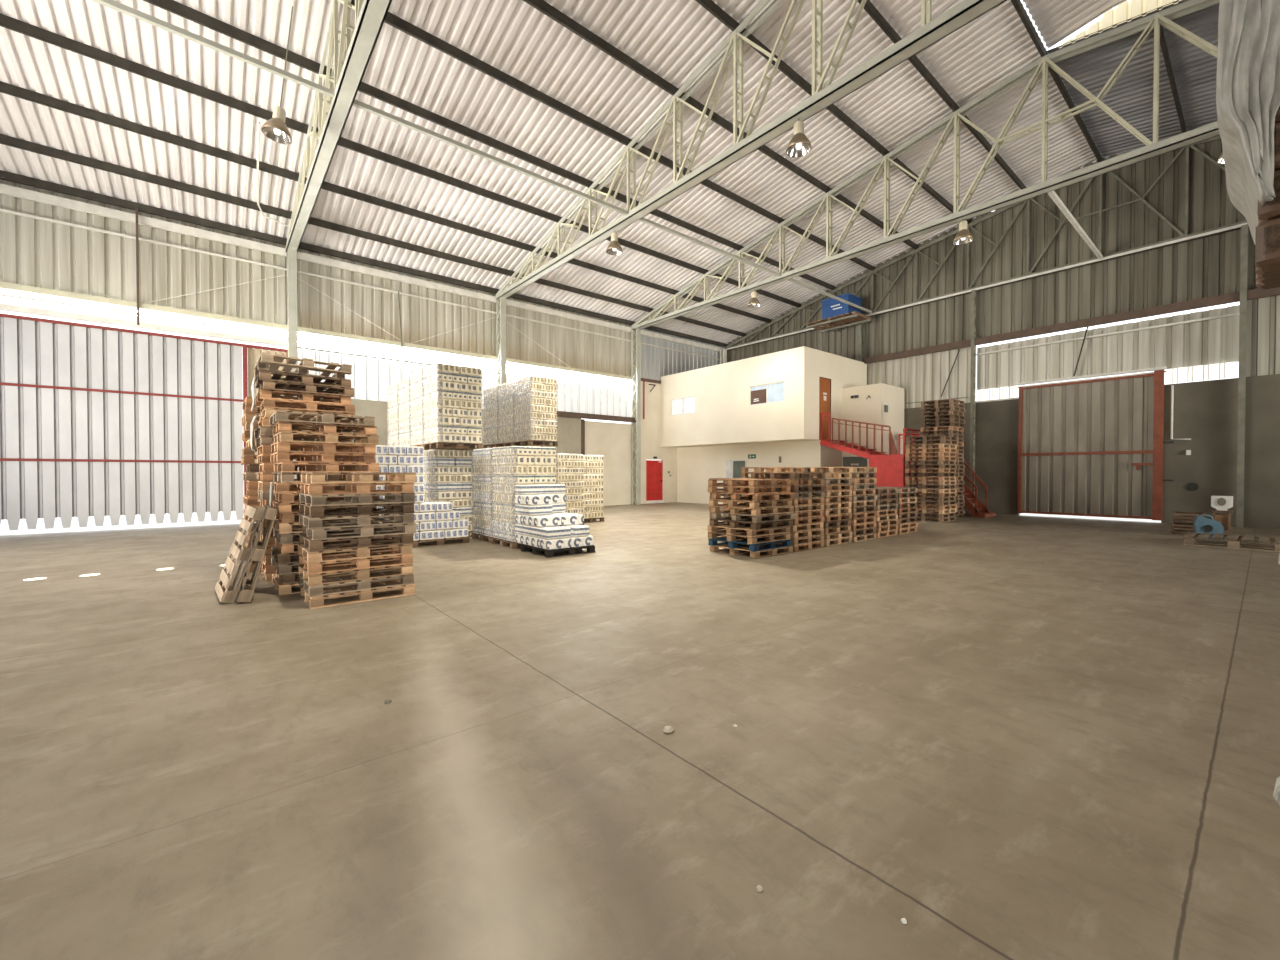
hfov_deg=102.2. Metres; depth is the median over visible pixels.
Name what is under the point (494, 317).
rod
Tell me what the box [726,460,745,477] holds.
door
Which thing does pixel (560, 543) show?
pack
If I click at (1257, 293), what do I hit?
trim
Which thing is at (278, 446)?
wooden pallet
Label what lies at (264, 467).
wooden pallet
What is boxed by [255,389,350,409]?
wooden pallet
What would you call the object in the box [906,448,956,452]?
wooden pallet
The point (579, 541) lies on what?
pack
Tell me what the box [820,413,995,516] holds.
staircase
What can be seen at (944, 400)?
wooden pallet
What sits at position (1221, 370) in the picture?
window
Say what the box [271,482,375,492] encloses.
wooden pallet
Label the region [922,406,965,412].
wooden pallet
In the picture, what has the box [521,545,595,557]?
wooden pallet
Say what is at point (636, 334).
steel column
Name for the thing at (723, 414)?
wall
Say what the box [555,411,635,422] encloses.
trim
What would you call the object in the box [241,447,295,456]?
wooden pallet
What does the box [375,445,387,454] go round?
pack
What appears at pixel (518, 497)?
pack
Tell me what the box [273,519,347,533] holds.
wooden pallet
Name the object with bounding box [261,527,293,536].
wooden pallet
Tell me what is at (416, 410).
load
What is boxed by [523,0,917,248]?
roof purlin
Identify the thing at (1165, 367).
door frame
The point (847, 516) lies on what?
wooden pallet
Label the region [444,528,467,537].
pack
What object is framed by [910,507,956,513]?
wooden pallet
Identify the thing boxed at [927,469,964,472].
wooden pallet
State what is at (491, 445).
wooden pallet
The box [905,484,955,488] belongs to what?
wooden pallet
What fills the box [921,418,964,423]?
wooden pallet
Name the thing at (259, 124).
conduit pipe
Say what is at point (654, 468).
door
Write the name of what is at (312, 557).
wooden pallet
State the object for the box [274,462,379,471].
wooden pallet
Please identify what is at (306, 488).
wooden pallet
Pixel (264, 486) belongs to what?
wooden pallet
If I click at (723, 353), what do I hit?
steel column
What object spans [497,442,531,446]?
wooden pallet
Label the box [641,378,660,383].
trim
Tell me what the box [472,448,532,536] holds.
load
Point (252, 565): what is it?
wooden pallet
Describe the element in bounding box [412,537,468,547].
wooden pallet
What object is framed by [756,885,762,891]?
lump
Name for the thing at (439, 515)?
pack
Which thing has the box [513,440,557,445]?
wooden pallet
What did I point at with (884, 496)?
wooden pallet
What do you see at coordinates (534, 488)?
pack
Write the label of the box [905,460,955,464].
wooden pallet
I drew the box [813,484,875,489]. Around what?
wooden pallet
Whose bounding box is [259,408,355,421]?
wooden pallet
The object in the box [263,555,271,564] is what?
wooden pallet
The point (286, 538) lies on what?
wooden pallet
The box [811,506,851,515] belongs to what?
wooden pallet
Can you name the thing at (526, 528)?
pack
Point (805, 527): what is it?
wooden pallet
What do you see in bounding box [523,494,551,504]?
pack
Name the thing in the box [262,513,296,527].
wooden pallet
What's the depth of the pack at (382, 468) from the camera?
10.97 m
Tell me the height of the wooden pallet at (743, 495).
0.137 m
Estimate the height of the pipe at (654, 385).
2.100 m
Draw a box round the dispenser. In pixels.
[1211,496,1232,510]
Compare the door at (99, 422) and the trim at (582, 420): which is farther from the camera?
the trim at (582, 420)
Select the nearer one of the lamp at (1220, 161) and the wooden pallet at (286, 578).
the wooden pallet at (286, 578)
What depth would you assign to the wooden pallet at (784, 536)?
10.43 m
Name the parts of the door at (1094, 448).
rail, rail, rail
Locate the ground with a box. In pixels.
[0,500,1160,534]
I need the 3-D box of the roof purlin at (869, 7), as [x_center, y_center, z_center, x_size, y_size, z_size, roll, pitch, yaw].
[1.905,-10.783,9.077,33.680,0.213,0.068,-1,1,-40]
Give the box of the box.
[821,293,862,324]
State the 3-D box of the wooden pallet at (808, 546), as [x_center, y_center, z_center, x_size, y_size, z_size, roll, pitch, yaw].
[3.290,1.420,11.563,1.127,0.137,1.179,-1,1,-39]
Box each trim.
[0,183,722,351]
[0,209,719,359]
[0,282,631,379]
[0,294,288,346]
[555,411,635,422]
[581,419,584,454]
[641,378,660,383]
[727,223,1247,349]
[862,287,1279,363]
[976,313,1239,355]
[976,397,1018,402]
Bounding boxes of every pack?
[368,465,387,472]
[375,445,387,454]
[375,455,396,464]
[376,485,384,489]
[379,475,385,479]
[387,446,405,455]
[387,465,405,472]
[396,456,423,464]
[402,446,423,455]
[405,465,423,473]
[413,531,418,540]
[414,475,423,483]
[414,484,423,492]
[414,503,418,511]
[414,512,434,521]
[415,493,423,502]
[417,530,443,539]
[418,502,435,511]
[418,521,435,530]
[433,501,451,510]
[435,510,459,520]
[435,520,451,529]
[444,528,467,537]
[452,518,467,528]
[515,484,543,493]
[515,494,540,503]
[515,504,523,513]
[515,514,523,523]
[515,523,523,533]
[515,533,523,543]
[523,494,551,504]
[523,504,551,514]
[523,514,548,525]
[523,525,531,535]
[523,535,532,545]
[531,515,560,526]
[531,526,557,536]
[531,536,540,547]
[539,484,565,493]
[539,526,570,538]
[539,538,570,549]
[545,493,565,502]
[548,503,565,512]
[549,513,572,514]
[557,514,583,524]
[563,524,588,536]
[569,535,593,546]
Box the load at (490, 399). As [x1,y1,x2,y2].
[483,386,499,444]
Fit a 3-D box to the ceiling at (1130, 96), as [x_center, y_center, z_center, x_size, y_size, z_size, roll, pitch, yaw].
[18.991,-9.598,9.177,7.250,3.313,17.400,-1,1,-40]
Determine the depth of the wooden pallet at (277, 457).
7.42 m
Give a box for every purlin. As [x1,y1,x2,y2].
[0,13,800,307]
[0,81,770,322]
[0,134,745,336]
[0,170,726,346]
[143,0,834,289]
[351,0,873,270]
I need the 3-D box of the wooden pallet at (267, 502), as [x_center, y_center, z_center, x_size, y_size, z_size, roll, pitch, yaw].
[-5.442,0.359,8.467,1.213,0.137,1.022,-1,1,-40]
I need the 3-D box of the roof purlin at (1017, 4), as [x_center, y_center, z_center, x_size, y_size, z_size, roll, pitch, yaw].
[3.229,-11.067,7.468,33.680,0.213,0.068,-1,1,-40]
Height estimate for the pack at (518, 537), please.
0.199 m
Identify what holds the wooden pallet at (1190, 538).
on the floor at (1000, 736)
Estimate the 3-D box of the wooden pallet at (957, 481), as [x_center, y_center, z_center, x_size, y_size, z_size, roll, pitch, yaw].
[11.168,0.073,19.067,1.150,0.137,1.077,-1,1,-40]
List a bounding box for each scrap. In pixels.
[250,414,257,450]
[251,376,257,410]
[270,482,273,506]
[1273,777,1279,805]
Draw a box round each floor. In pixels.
[0,502,1279,959]
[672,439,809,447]
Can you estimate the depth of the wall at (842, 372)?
22.68 m
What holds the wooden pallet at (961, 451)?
on the wooden pallet at (960, 455)
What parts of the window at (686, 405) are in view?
pane, pane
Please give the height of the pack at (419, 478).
0.199 m
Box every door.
[0,313,287,529]
[248,348,288,501]
[646,460,663,503]
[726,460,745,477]
[819,377,830,439]
[843,457,866,471]
[1018,370,1173,520]
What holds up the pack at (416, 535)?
on the wooden pallet
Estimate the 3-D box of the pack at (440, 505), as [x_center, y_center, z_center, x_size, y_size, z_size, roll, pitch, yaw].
[-4.621,0.610,12.005,0.359,0.199,0.542,-1,1,-40]
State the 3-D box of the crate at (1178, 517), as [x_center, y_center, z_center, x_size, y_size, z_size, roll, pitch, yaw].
[14.893,1.009,14.020,0.800,0.290,0.600,-1,1,-44]
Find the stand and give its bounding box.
[1211,510,1232,534]
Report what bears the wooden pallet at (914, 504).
on the wooden pallet at (914, 509)
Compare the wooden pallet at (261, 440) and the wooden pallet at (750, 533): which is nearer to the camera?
the wooden pallet at (261, 440)
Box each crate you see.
[1171,523,1193,533]
[1173,511,1205,523]
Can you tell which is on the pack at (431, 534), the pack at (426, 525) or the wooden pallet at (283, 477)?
the pack at (426, 525)
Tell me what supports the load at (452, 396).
on the wooden pallet at (437, 445)
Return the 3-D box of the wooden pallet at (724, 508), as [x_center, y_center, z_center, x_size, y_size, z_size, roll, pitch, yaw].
[2.493,0.715,12.620,1.171,0.137,1.124,-1,1,-39]
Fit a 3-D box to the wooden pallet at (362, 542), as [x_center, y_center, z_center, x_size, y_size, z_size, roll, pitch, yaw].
[-3.857,0.793,7.025,1.213,0.137,1.017,-1,1,-40]
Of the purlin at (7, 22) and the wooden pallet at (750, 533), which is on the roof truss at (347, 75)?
the purlin at (7, 22)
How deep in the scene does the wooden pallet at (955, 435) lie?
18.71 m
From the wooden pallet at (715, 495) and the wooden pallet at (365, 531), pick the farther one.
the wooden pallet at (715, 495)
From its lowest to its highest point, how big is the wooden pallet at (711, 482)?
0.137 m
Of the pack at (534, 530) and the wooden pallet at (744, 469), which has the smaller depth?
the pack at (534, 530)
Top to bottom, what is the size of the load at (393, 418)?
1.879 m
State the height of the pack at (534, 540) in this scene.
0.199 m
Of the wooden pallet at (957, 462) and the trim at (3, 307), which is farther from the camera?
the wooden pallet at (957, 462)
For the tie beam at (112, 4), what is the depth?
9.09 m
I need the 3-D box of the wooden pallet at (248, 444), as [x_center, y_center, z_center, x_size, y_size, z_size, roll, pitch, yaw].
[-6.277,-0.618,9.270,1.211,0.137,1.019,-1,1,-40]
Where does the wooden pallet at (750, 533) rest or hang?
on the wooden pallet at (784, 536)
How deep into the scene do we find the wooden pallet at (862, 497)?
12.63 m
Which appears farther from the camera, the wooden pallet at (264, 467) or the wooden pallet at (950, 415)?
the wooden pallet at (950, 415)
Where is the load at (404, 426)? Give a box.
[397,377,411,445]
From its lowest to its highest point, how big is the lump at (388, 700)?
0.028 m
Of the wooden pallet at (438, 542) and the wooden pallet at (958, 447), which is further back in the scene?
the wooden pallet at (958, 447)
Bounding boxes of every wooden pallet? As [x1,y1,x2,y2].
[215,505,265,603]
[237,504,277,602]
[241,414,259,425]
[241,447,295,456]
[241,456,295,464]
[242,431,273,441]
[242,473,257,480]
[243,397,276,409]
[243,496,292,505]
[243,511,296,521]
[244,405,317,414]
[244,422,294,432]
[245,464,298,471]
[246,439,294,448]
[246,481,296,488]
[246,488,296,497]
[249,564,261,572]
[254,352,351,384]
[254,426,350,438]
[255,370,350,393]
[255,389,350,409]
[256,436,350,446]
[257,445,350,454]
[257,454,350,463]
[257,489,341,499]
[258,380,353,401]
[258,417,350,430]
[258,472,345,481]
[258,481,343,490]
[258,540,271,555]
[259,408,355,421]
[259,463,353,471]
[259,499,298,507]
[260,398,354,413]
[260,533,291,545]
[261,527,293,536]
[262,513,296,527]
[262,561,275,573]
[262,568,276,581]
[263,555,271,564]
[269,410,374,428]
[270,442,375,453]
[270,452,375,463]
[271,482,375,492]
[271,545,375,564]
[271,555,334,574]
[272,500,376,512]
[272,574,335,595]
[273,421,376,435]
[273,431,378,444]
[273,472,378,482]
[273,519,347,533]
[273,524,377,543]
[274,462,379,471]
[275,492,379,502]
[275,510,378,522]
[275,536,377,553]
[276,565,298,583]
[297,537,412,563]
[298,509,413,528]
[298,528,413,551]
[298,548,412,574]
[298,558,412,585]
[299,493,414,505]
[299,501,414,517]
[299,566,414,596]
[300,483,414,494]
[300,579,414,608]
[301,472,415,483]
[302,519,416,539]
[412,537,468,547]
[423,442,482,449]
[472,533,499,542]
[483,444,508,448]
[491,538,522,548]
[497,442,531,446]
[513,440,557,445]
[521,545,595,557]
[584,517,603,522]
[707,523,789,536]
[708,479,790,486]
[708,485,789,493]
[708,529,790,543]
[708,536,790,551]
[709,478,760,483]
[709,498,791,508]
[709,506,740,511]
[709,512,729,517]
[709,516,792,529]
[710,489,764,496]
[710,543,792,557]
[711,504,793,515]
[712,491,794,500]
[712,510,794,522]
[741,467,803,472]
[741,473,764,477]
[751,473,824,478]
[758,479,823,485]
[759,485,824,491]
[759,502,823,511]
[760,533,823,544]
[762,491,824,498]
[762,496,823,505]
[774,521,822,531]
[774,527,823,538]
[775,539,824,551]
[777,515,823,525]
[778,508,822,518]
[793,467,828,472]
[802,512,851,521]
[810,467,876,472]
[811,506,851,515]
[811,518,850,527]
[811,523,850,533]
[812,473,851,478]
[812,473,875,477]
[812,478,851,484]
[812,478,876,483]
[812,484,852,490]
[812,490,851,496]
[812,494,851,502]
[812,500,851,509]
[812,529,851,540]
[812,535,851,546]
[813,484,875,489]
[831,494,876,501]
[831,499,876,506]
[831,505,875,512]
[831,515,875,524]
[832,489,874,495]
[833,531,876,541]
[840,521,875,530]
[840,526,875,535]
[841,510,876,518]
[856,487,897,493]
[856,518,898,526]
[857,493,897,499]
[857,498,897,504]
[857,503,897,510]
[857,508,896,515]
[858,523,897,532]
[866,528,897,537]
[867,487,916,492]
[867,513,897,521]
[879,506,917,513]
[880,492,916,497]
[880,497,916,503]
[880,502,916,508]
[880,511,917,518]
[881,516,916,523]
[882,521,917,528]
[890,526,916,533]
[904,473,955,476]
[905,444,956,448]
[905,452,955,456]
[905,456,956,460]
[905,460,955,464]
[905,469,955,472]
[905,476,955,480]
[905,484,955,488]
[906,435,956,440]
[906,439,956,444]
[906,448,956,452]
[906,464,956,468]
[906,480,955,484]
[909,492,956,496]
[909,515,955,521]
[910,488,956,492]
[910,496,955,501]
[910,499,955,505]
[910,503,956,509]
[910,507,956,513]
[910,511,954,517]
[920,410,963,416]
[920,426,963,431]
[920,430,962,434]
[921,399,964,405]
[921,402,964,409]
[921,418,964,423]
[921,422,964,427]
[921,434,963,438]
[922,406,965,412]
[922,414,964,419]
[926,461,963,464]
[927,446,963,449]
[927,454,963,457]
[927,465,964,468]
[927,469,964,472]
[927,476,962,479]
[927,480,964,483]
[927,484,963,487]
[927,487,964,491]
[927,495,963,499]
[927,502,964,507]
[927,510,964,514]
[928,438,963,442]
[928,450,963,453]
[933,498,964,503]
[1183,532,1279,551]
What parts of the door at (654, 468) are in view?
sill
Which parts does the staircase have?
railing, skirt panel, railing, skirt panel, railing, railing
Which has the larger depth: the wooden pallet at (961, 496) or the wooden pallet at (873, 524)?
the wooden pallet at (961, 496)
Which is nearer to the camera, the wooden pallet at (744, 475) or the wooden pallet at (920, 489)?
the wooden pallet at (744, 475)
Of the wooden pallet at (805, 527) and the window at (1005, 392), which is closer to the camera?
the wooden pallet at (805, 527)
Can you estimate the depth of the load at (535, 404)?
15.26 m
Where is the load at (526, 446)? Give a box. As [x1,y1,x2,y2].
[515,446,556,483]
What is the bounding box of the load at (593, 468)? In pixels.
[567,455,603,518]
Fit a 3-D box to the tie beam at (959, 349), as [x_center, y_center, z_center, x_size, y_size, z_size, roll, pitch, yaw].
[13.108,-4.505,21.830,0.035,1.912,0.733,-1,1,-40]
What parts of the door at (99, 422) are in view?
rail, rail, rail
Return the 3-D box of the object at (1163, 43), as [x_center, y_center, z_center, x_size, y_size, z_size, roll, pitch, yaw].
[14.775,-10.856,14.296,7.180,0.213,0.068,-1,1,-40]
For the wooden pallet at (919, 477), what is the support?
on the wooden pallet at (913, 481)
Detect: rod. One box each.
[146,275,284,302]
[298,278,402,341]
[298,347,500,373]
[413,317,495,342]
[507,322,570,367]
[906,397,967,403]
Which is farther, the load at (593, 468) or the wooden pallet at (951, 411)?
the wooden pallet at (951, 411)
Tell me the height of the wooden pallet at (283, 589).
0.137 m
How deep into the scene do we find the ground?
17.22 m
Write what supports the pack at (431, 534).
on the wooden pallet at (438, 542)
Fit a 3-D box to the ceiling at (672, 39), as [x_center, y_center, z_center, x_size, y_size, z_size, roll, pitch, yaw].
[-2.354,-9.640,14.290,33.720,3.371,17.650,-1,1,-40]
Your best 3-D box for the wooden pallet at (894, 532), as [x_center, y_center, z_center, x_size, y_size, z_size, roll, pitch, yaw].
[6.064,1.388,13.865,1.127,0.137,1.182,-1,1,-40]
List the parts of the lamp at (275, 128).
bulb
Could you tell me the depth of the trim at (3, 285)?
16.88 m
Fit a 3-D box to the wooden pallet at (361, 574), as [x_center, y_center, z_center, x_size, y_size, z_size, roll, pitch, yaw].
[-3.864,1.208,7.024,1.215,0.137,1.022,-1,1,-39]
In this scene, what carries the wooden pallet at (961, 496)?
on the wooden pallet at (961, 500)
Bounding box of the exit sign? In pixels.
[748,454,755,458]
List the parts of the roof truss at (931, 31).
vertical post, vertical post, vertical post, vertical post, vertical post, vertical post, vertical post, vertical post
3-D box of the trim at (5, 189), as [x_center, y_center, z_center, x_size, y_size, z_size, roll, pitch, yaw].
[-7.753,-7.707,20.849,33.700,0.230,0.120,-1,1,-40]
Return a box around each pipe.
[257,122,288,226]
[643,379,655,418]
[1170,385,1190,439]
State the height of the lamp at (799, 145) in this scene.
0.650 m
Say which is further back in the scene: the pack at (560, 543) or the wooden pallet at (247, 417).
the pack at (560, 543)
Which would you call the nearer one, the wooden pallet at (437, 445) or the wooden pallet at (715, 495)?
the wooden pallet at (715, 495)
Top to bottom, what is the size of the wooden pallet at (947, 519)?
0.137 m
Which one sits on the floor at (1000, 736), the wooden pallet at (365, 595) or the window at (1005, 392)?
the wooden pallet at (365, 595)
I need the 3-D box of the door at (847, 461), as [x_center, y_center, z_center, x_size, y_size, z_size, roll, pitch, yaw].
[9.498,0.151,22.872,0.046,2.360,1.100,-1,1,-40]
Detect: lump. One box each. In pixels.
[384,698,391,703]
[663,726,673,732]
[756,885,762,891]
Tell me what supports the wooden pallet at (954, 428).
on the wooden pallet at (940, 431)
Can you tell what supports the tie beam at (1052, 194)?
attached to the roof truss at (1163, 18)
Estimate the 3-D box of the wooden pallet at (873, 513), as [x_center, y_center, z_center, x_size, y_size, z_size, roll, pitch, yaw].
[5.157,0.847,13.082,1.126,0.137,1.179,-1,1,-39]
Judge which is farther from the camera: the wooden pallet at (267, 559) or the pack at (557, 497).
the pack at (557, 497)
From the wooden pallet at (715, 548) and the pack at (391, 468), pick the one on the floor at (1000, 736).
the wooden pallet at (715, 548)
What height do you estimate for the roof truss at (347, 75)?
3.449 m
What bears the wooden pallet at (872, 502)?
on the wooden pallet at (871, 508)
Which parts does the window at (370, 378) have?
pane, pane, pane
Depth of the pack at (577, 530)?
10.56 m
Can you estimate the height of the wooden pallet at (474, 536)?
0.137 m
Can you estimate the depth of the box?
23.90 m
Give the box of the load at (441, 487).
[419,449,474,530]
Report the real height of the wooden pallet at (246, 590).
1.198 m
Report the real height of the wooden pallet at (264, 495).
0.137 m
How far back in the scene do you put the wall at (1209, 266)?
19.22 m
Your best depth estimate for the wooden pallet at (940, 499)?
17.68 m
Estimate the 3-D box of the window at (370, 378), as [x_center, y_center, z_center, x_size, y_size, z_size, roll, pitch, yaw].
[-6.195,-4.023,22.367,14.730,2.120,0.040,-1,1,-40]
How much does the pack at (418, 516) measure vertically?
0.199 m
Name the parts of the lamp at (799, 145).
bulb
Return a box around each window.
[0,290,286,341]
[298,334,629,416]
[671,396,694,415]
[750,381,784,405]
[977,386,1018,400]
[1166,362,1235,383]
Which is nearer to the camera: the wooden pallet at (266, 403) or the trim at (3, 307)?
the wooden pallet at (266, 403)
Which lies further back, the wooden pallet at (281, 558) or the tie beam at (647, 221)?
the tie beam at (647, 221)
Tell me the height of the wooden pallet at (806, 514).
0.137 m
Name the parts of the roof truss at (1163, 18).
vertical post, vertical post, vertical post, vertical post, vertical post, vertical post, vertical post, vertical post, vertical post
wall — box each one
[0,179,724,380]
[320,380,676,505]
[660,348,805,446]
[677,440,841,503]
[727,139,1279,408]
[733,374,1279,528]
[806,348,866,439]
[842,383,903,485]
[977,305,1239,389]
[1058,0,1180,47]
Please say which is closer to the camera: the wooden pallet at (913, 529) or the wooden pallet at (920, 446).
the wooden pallet at (913, 529)
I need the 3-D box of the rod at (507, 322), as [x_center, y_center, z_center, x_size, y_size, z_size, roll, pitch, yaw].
[-4.623,-6.147,23.401,3.459,1.679,0.024,-1,1,-40]
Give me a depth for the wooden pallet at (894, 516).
13.44 m
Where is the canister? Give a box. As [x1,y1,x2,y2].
[1194,514,1223,537]
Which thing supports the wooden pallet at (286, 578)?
on the wooden pallet at (283, 589)
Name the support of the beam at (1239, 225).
attached to the roof truss at (914, 252)
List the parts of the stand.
leg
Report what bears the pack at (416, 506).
on the pack at (418, 516)
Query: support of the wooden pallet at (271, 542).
on the wooden pallet at (268, 550)
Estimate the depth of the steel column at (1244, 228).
15.49 m
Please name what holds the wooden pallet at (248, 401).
on the wooden pallet at (247, 410)
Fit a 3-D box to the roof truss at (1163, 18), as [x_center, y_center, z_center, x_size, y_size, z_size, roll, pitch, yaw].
[10.621,-9.315,13.555,0.300,3.449,34.465,-1,1,-40]
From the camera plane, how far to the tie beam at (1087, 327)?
18.48 m
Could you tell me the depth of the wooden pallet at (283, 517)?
7.06 m
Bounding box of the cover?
[1187,483,1198,490]
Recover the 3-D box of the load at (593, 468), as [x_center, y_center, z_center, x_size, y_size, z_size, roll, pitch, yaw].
[-1.958,0.218,17.508,1.028,2.089,1.115,-1,1,-40]
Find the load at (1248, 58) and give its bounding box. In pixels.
[1216,0,1279,289]
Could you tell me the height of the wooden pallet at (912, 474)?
0.137 m
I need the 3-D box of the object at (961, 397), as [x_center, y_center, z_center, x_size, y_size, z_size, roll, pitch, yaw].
[12.799,-3.443,22.369,0.040,0.035,2.500,-1,1,-40]
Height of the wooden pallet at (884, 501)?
0.137 m
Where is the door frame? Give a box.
[1016,366,1166,387]
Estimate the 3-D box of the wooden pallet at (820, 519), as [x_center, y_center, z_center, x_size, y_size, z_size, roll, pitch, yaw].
[3.284,0.868,11.542,1.129,0.137,1.185,-1,1,-39]
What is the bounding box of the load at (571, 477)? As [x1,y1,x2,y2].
[556,454,583,513]
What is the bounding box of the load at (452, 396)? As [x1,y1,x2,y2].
[422,363,482,443]
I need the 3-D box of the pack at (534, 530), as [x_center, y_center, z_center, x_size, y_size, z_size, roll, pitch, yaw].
[-1.929,1.049,10.622,0.542,0.199,0.359,-1,1,-40]
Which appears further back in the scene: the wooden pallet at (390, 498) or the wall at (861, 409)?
the wall at (861, 409)
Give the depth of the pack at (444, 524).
11.80 m
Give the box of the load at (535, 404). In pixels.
[513,375,557,441]
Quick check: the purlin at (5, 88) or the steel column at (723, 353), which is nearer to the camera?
the purlin at (5, 88)
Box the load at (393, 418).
[387,383,399,445]
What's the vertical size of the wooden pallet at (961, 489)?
0.137 m
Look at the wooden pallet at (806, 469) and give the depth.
13.73 m
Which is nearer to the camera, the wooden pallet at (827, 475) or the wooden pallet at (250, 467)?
the wooden pallet at (250, 467)
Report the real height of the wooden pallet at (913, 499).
0.137 m
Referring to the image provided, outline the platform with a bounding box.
[806,311,870,332]
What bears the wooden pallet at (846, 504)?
on the wooden pallet at (846, 510)
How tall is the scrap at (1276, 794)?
0.131 m
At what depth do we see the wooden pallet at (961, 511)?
18.89 m
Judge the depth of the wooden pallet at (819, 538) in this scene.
11.11 m
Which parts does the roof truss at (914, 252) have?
vertical post, vertical post, vertical post, vertical post, vertical post, vertical post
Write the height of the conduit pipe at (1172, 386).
1.810 m
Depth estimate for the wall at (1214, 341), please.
18.00 m
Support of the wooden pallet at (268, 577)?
on the floor at (1000, 736)
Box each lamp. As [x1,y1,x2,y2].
[261,6,292,144]
[606,230,622,254]
[748,291,760,307]
[786,119,811,157]
[953,218,973,244]
[1217,152,1223,163]
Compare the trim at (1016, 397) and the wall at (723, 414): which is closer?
the trim at (1016, 397)
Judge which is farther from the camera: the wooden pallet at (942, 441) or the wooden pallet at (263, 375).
the wooden pallet at (942, 441)
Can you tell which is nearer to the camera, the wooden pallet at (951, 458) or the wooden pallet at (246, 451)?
the wooden pallet at (246, 451)
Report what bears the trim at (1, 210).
attached to the wall
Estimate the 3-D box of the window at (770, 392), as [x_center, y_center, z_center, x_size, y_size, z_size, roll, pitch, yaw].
[5.621,-3.809,22.828,0.095,0.880,1.850,-1,1,-40]
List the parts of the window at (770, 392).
pane, pane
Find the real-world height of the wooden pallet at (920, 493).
0.137 m
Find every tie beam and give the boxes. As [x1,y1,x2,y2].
[91,0,332,96]
[135,209,139,324]
[353,99,627,214]
[398,292,403,359]
[639,217,779,275]
[788,278,871,312]
[941,349,959,396]
[1047,191,1102,259]
[1073,327,1087,375]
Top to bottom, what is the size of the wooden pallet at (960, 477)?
0.137 m
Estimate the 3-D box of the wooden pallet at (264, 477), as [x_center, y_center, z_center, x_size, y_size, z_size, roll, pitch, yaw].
[-5.474,-0.055,8.456,1.211,0.137,1.019,-1,1,-40]
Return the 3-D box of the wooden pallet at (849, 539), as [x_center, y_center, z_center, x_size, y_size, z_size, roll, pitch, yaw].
[4.226,1.409,12.350,1.126,0.137,1.179,-1,1,-40]
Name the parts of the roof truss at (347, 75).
vertical post, vertical post, vertical post, vertical post, vertical post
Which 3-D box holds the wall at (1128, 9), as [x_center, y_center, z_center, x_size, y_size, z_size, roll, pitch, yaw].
[16.317,-9.675,6.808,0.050,3.573,17.150,-1,1,-40]
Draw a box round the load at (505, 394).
[497,381,515,443]
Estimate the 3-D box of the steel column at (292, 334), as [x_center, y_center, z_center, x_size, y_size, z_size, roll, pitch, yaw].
[-11.636,-3.117,17.323,0.240,9.050,0.440,-1,1,-40]
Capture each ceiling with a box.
[0,0,1100,343]
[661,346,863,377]
[1022,0,1126,48]
[1047,0,1219,157]
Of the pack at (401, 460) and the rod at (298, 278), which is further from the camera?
the rod at (298, 278)
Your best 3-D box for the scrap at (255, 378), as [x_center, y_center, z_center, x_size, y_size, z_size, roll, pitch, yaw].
[-5.835,-1.311,7.830,0.078,0.535,0.376,-1,1,-45]
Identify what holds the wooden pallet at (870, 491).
on the wooden pallet at (862, 497)
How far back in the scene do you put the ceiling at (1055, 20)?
12.63 m
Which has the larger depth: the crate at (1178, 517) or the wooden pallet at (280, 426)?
the crate at (1178, 517)
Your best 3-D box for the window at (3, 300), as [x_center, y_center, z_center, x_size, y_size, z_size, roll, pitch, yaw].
[-16.406,-4.800,13.935,11.500,0.410,0.040,-1,1,-40]
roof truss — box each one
[286,0,391,251]
[496,0,1006,299]
[631,0,1219,329]
[725,135,1248,350]
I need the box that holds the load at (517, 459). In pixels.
[491,446,557,541]
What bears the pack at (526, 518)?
on the pack at (526, 528)
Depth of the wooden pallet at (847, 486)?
11.89 m
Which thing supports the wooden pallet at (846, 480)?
on the wooden pallet at (847, 486)
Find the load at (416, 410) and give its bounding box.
[409,370,424,445]
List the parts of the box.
lid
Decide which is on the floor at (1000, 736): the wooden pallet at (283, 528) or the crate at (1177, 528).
the crate at (1177, 528)
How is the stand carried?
on the floor at (1000, 736)
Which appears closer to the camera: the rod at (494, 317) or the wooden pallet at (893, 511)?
the wooden pallet at (893, 511)
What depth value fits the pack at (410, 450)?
11.39 m
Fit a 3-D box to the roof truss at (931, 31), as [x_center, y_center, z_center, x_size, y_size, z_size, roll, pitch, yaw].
[4.912,-9.249,8.848,0.300,3.449,34.465,-1,1,-40]
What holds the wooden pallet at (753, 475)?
on the wooden pallet
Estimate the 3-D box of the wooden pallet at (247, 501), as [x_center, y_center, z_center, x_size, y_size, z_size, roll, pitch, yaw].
[-6.312,0.348,9.243,1.210,0.137,1.016,-1,1,-40]
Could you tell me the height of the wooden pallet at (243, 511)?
0.137 m
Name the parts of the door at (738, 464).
panel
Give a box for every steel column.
[287,248,298,478]
[496,297,505,385]
[632,328,640,504]
[720,349,726,363]
[858,320,863,361]
[969,290,976,512]
[1236,224,1247,527]
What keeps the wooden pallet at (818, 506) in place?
on the wooden pallet at (806, 514)
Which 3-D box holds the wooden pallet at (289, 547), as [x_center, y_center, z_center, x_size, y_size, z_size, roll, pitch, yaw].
[-4.696,0.921,7.755,1.213,0.137,1.016,-1,1,-39]
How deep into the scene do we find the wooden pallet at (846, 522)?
11.89 m

